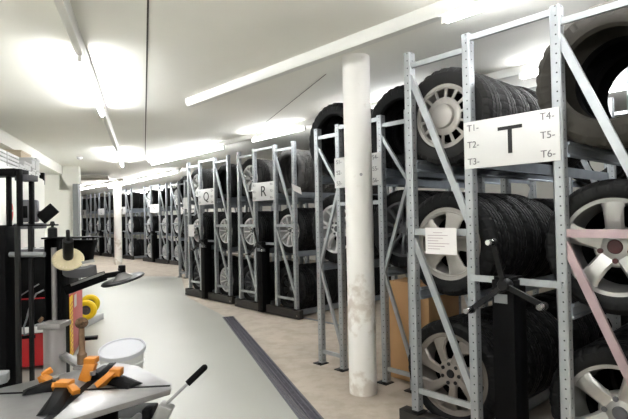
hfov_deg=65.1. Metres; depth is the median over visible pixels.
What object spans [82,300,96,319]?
wheel
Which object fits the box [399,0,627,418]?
rack
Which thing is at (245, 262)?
tyre
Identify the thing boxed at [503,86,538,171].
tyre
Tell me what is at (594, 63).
tyre
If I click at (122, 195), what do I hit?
tyre
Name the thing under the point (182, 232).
wheel
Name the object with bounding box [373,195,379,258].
tyre
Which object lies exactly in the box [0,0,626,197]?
ceiling
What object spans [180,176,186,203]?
tyre
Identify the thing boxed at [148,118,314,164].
strip light
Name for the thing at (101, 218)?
wheel
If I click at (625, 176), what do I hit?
tyre
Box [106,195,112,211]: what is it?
tyre
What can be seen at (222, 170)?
tyre
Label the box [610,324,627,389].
tyre
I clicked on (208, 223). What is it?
wheel
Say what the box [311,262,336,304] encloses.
tyre
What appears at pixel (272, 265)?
tyre
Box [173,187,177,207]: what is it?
wheel
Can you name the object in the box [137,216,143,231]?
tyre
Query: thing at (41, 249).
tray
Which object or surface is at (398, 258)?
wheel
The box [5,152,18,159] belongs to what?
carton
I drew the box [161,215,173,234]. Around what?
wheel
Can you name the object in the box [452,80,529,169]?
tyre
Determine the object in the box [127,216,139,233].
wheel
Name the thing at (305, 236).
wheel
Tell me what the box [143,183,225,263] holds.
rack
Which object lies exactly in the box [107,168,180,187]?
strip light
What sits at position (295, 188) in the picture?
paper tag
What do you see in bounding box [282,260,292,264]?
tyre
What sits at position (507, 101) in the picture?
tyre
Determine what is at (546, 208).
tyre
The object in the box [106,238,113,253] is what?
wheel
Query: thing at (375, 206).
tyre
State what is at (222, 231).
wheel
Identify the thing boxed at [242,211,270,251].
wheel
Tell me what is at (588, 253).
tyre
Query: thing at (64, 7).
strip light
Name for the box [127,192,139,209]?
tyre
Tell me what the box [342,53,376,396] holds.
column
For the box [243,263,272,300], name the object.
wheel
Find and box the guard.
[73,184,80,279]
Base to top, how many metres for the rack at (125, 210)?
2.650 m
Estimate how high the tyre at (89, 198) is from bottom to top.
0.690 m
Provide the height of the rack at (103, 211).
2.650 m
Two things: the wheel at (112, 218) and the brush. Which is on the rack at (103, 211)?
the wheel at (112, 218)
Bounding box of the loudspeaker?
[39,173,44,184]
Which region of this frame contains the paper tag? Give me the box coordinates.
[292,184,301,193]
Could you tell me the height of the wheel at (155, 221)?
0.690 m
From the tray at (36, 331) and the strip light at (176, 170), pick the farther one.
the strip light at (176, 170)
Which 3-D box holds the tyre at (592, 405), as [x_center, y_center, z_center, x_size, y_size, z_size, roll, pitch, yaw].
[1.774,1.027,2.688,0.240,0.690,0.690,0,-1,-42]
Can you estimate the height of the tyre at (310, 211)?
0.676 m
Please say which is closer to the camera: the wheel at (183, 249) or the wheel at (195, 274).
the wheel at (195, 274)
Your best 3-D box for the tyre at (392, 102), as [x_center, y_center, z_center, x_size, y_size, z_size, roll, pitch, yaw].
[0.803,-0.705,4.273,0.250,0.720,0.720,0,-1,-42]
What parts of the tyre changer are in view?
lever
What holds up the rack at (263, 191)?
on the floor
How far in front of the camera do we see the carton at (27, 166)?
6.31 m
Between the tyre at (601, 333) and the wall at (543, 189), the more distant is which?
the wall at (543, 189)
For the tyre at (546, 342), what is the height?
0.684 m
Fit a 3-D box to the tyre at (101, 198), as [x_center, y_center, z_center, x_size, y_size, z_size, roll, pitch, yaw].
[-9.144,-0.214,21.125,0.240,0.690,0.690,0,-1,-42]
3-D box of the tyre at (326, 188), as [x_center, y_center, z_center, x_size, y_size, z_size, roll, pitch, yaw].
[0.053,-0.549,7.597,0.240,0.690,0.690,0,-1,-42]
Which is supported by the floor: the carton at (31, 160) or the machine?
the machine
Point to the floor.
(180, 334)
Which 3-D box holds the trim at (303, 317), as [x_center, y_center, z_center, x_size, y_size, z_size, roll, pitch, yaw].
[-0.313,1.550,7.203,0.050,0.005,2.100,0,-1,-42]
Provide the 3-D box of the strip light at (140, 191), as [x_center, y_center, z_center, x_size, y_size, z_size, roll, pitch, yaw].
[-7.195,-0.769,20.902,0.076,0.117,5.500,0,-1,-42]
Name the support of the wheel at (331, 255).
on the rack at (382, 176)
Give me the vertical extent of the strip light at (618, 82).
0.117 m
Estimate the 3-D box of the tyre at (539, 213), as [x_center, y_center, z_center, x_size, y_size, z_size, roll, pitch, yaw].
[1.436,0.218,3.701,0.225,0.676,0.676,0,-1,-42]
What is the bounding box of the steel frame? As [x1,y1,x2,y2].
[0,168,58,387]
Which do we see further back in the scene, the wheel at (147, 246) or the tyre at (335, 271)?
the wheel at (147, 246)
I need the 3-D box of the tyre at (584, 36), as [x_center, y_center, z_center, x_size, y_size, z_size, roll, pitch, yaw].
[1.569,-0.692,2.562,0.270,0.744,0.744,0,-1,-42]
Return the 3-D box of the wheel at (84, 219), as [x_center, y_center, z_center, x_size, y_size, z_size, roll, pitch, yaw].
[-10.646,0.744,22.782,0.240,0.690,0.690,0,-1,-42]
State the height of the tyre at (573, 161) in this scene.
0.650 m
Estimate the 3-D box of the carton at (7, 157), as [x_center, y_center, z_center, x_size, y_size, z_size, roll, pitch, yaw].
[-3.635,-0.576,5.655,0.320,0.031,0.494,-1,-1,-18]
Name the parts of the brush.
handle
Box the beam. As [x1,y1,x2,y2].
[0,128,61,174]
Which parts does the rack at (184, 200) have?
post, post, post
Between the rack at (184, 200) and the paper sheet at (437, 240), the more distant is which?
the rack at (184, 200)
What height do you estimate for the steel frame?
1.716 m
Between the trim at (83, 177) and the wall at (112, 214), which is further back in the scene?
the wall at (112, 214)
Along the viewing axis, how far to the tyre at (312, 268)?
7.17 m
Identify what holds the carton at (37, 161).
on the carton
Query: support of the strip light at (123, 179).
attached to the ceiling
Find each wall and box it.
[44,166,81,278]
[83,197,128,237]
[133,161,603,260]
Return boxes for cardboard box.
[389,277,458,381]
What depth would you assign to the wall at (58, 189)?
11.43 m
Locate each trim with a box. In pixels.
[81,175,109,179]
[145,0,148,150]
[266,74,325,121]
[303,317,338,325]
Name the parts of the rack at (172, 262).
post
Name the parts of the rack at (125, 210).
post, post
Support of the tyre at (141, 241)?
on the rack at (125, 210)
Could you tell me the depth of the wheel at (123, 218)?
19.20 m
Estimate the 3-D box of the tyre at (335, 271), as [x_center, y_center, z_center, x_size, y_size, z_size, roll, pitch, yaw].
[0.229,1.147,7.699,0.225,0.676,0.676,0,-1,-42]
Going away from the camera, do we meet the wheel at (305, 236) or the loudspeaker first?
the wheel at (305, 236)
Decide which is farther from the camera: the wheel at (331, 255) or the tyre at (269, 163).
the tyre at (269, 163)
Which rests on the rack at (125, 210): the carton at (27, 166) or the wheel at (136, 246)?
the wheel at (136, 246)
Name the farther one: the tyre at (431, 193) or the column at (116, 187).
the column at (116, 187)
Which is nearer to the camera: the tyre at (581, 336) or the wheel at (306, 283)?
the tyre at (581, 336)
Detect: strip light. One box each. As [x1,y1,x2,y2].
[54,0,123,166]
[81,178,125,189]
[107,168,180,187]
[121,186,175,193]
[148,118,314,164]
[185,0,513,106]
[484,60,540,79]
[609,77,626,92]
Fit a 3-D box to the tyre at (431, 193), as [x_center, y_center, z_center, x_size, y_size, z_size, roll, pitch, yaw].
[0.981,0.167,4.405,0.225,0.676,0.676,0,-1,-42]
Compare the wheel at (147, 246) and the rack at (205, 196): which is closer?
the rack at (205, 196)
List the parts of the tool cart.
label plate, panel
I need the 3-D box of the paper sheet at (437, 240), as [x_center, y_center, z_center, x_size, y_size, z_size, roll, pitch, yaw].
[0.792,0.198,3.078,0.002,0.165,0.225,0,-1,-42]
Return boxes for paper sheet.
[189,225,193,236]
[425,228,456,254]
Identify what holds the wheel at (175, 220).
on the rack at (172, 262)
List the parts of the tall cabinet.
door, door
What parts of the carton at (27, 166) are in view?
lid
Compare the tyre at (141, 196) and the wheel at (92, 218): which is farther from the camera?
the wheel at (92, 218)
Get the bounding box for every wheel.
[82,294,99,309]
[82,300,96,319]
[83,218,85,229]
[88,218,96,231]
[96,217,103,232]
[96,238,106,251]
[106,217,113,232]
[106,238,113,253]
[122,217,125,230]
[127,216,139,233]
[128,239,139,255]
[146,190,158,208]
[146,215,158,233]
[146,241,158,257]
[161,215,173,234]
[161,241,174,259]
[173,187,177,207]
[173,214,181,234]
[174,242,177,260]
[181,213,193,237]
[181,247,194,270]
[191,168,212,202]
[192,213,213,247]
[192,258,214,289]
[218,212,237,249]
[219,260,238,295]
[242,158,269,198]
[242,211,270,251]
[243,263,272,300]
[279,208,312,253]
[280,265,314,308]
[312,194,346,263]
[373,190,430,268]
[406,192,509,295]
[408,317,494,418]
[416,67,501,166]
[545,179,627,315]
[549,339,627,418]
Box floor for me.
[22,253,626,418]
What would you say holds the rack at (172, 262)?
on the floor
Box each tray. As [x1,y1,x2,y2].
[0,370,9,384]
[21,247,43,257]
[22,326,42,333]
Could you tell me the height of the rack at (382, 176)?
2.300 m
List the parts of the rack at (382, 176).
post, foot plate, post, foot plate, post, foot plate, post, post, post, post, post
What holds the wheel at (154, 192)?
on the rack at (156, 208)
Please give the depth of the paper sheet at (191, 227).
9.20 m
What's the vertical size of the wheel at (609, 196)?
0.690 m
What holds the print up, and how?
attached to the paper sheet at (437, 240)
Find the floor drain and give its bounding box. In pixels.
[223,316,323,418]
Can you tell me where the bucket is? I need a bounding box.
[98,337,145,367]
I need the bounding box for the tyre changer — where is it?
[0,356,207,418]
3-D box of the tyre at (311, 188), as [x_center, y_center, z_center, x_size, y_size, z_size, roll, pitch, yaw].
[-0.128,-0.548,7.433,0.240,0.690,0.690,0,-1,-42]
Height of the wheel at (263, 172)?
0.650 m
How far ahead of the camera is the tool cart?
4.86 m
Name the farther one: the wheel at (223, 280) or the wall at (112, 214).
the wall at (112, 214)
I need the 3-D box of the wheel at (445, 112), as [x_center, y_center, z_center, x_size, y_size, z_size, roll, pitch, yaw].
[0.898,-0.605,3.240,0.221,0.636,0.636,0,-1,-42]
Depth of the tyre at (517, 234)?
3.16 m
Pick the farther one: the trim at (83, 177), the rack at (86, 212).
the rack at (86, 212)
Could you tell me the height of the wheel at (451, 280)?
0.676 m
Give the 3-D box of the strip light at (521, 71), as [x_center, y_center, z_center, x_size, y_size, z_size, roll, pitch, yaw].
[1.803,-1.211,4.447,0.075,0.131,0.525,0,-1,-41]
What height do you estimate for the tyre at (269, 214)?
0.650 m
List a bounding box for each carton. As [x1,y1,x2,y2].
[5,150,30,156]
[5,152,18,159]
[5,156,18,162]
[5,160,18,166]
[17,161,31,170]
[18,157,35,168]
[34,158,39,171]
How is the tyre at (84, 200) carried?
on the rack at (86, 212)
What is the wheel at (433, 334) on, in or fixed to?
on the rack at (515, 143)
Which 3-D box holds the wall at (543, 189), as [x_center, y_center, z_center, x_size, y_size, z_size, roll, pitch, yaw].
[-1.133,0.370,17.925,0.150,2.740,35.000,0,-1,-42]
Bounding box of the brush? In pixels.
[75,317,87,364]
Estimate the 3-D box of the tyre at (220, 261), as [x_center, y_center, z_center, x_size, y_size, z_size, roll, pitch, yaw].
[-1.940,1.235,9.430,0.205,0.650,0.650,0,-1,-42]
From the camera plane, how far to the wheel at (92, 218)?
21.71 m
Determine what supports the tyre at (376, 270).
on the rack at (263, 191)
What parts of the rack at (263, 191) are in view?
post, post, post, post, post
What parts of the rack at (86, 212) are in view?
post, post, post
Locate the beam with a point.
(7, 141)
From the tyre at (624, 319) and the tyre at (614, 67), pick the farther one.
the tyre at (624, 319)
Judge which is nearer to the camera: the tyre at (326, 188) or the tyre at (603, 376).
the tyre at (603, 376)
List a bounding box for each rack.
[81,194,140,251]
[94,191,161,256]
[113,188,183,259]
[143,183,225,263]
[169,182,253,264]
[177,180,281,277]
[185,155,325,303]
[235,141,407,319]
[313,110,538,393]
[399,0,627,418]
[569,110,627,329]
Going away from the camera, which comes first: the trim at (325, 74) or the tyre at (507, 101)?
the tyre at (507, 101)
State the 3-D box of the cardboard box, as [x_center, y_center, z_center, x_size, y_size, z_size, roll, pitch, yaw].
[0.981,1.048,4.370,0.460,0.854,0.425,0,-1,-42]
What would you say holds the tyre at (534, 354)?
on the rack at (515, 143)
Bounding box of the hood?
[21,257,78,298]
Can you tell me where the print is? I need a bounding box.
[428,232,447,248]
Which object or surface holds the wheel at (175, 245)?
on the rack at (172, 262)
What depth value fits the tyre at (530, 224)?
3.32 m
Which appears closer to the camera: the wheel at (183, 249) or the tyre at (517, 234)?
the tyre at (517, 234)
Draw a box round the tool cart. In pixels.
[13,200,97,366]
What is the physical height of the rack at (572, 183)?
2.510 m
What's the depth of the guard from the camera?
11.36 m
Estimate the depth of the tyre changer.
1.92 m
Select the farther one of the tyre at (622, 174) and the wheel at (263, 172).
the wheel at (263, 172)
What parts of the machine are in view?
piston rod, plate, head plate, steel rail, swing arm, bead plate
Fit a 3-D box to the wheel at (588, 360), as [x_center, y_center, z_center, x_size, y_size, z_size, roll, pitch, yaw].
[1.593,1.028,2.524,0.240,0.690,0.690,0,-1,-42]
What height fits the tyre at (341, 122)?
0.720 m
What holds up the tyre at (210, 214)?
on the rack at (205, 196)
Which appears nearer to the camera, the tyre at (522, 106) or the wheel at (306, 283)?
the tyre at (522, 106)
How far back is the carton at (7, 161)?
5.68 m
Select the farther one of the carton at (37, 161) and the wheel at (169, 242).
the wheel at (169, 242)
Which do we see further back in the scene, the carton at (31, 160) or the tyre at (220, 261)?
the tyre at (220, 261)
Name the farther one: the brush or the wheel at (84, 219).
the wheel at (84, 219)
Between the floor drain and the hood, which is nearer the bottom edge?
the floor drain
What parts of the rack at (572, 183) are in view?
post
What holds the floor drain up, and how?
in the floor
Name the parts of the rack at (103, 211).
post, post, post, post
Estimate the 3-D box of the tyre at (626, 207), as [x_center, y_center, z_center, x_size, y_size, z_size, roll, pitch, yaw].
[2.118,0.185,3.030,0.240,0.690,0.690,0,-1,-42]
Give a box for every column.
[113,183,121,264]
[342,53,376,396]
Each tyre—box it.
[83,199,85,209]
[88,198,96,211]
[96,196,103,209]
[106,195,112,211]
[121,194,124,206]
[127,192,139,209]
[137,192,143,207]
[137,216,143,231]
[137,239,143,255]
[161,188,173,208]
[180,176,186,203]
[208,213,219,244]
[212,257,221,289]
[217,164,236,200]
[236,259,247,269]
[261,211,273,247]
[262,159,278,189]
[270,262,274,299]
[272,261,284,270]
[278,149,312,195]
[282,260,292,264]
[288,150,324,191]
[290,208,315,249]
[292,263,325,307]
[309,103,343,175]
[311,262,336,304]
[322,174,334,192]
[324,261,346,303]
[331,109,372,156]
[332,199,378,256]
[371,85,425,169]
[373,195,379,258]
[374,267,379,294]
[393,107,404,153]
[396,190,438,245]
[434,313,529,400]
[439,74,516,167]
[439,193,526,288]
[449,307,543,396]
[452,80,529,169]
[459,193,541,277]
[466,305,556,397]
[488,85,540,170]
[500,193,549,278]
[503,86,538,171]
[525,138,578,174]
[526,301,558,388]
[531,199,553,277]
[532,198,553,275]
[532,294,589,351]
[535,291,599,342]
[536,0,627,148]
[543,158,580,175]
[546,289,603,337]
[573,165,622,182]
[575,35,627,152]
[577,161,625,178]
[581,211,627,284]
[586,331,627,413]
[587,160,627,178]
[593,50,627,118]
[593,206,627,283]
[596,326,627,390]
[608,316,627,327]
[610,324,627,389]
[620,206,627,270]
[624,214,627,226]
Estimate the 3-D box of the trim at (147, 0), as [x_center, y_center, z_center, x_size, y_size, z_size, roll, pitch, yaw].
[-1.784,-1.190,5.232,0.012,0.004,11.352,-1,-1,-19]
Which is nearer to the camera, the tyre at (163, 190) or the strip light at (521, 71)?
the strip light at (521, 71)
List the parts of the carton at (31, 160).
lid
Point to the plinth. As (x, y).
(99, 316)
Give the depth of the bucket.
4.05 m
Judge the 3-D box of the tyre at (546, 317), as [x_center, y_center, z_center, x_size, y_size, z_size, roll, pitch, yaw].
[1.589,1.052,3.812,0.215,0.684,0.684,0,-1,-42]
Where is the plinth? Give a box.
[86,313,103,326]
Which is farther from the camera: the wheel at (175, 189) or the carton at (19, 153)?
the wheel at (175, 189)
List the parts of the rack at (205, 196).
post, post, post, post, post, post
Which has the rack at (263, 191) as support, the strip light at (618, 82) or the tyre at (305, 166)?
the tyre at (305, 166)
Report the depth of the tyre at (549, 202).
3.98 m
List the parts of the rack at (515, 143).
post, foot plate, knob, post, knob, label plate, post, knob, post, post, post, post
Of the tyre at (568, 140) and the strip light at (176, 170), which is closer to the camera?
the tyre at (568, 140)
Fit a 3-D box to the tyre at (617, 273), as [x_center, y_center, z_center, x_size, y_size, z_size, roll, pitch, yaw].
[1.937,0.186,2.866,0.240,0.690,0.690,0,-1,-42]
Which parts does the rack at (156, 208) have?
post, post, post, post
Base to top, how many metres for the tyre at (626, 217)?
0.676 m
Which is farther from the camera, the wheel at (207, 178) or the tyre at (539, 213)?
the wheel at (207, 178)
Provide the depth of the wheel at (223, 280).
8.50 m
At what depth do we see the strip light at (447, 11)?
3.50 m
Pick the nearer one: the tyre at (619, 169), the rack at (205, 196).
the tyre at (619, 169)
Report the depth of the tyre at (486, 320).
3.40 m
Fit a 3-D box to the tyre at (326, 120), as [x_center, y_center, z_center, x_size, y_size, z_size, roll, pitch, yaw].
[0.260,-0.684,4.870,0.250,0.720,0.720,0,-1,-42]
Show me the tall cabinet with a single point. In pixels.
(38, 186)
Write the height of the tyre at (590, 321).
0.676 m
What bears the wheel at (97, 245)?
on the rack at (103, 211)
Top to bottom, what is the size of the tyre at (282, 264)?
0.650 m
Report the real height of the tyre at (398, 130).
0.720 m
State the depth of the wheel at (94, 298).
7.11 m
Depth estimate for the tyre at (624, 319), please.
5.38 m
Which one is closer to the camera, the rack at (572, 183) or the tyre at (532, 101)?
the tyre at (532, 101)
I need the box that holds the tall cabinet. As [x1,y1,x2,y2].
[0,163,44,247]

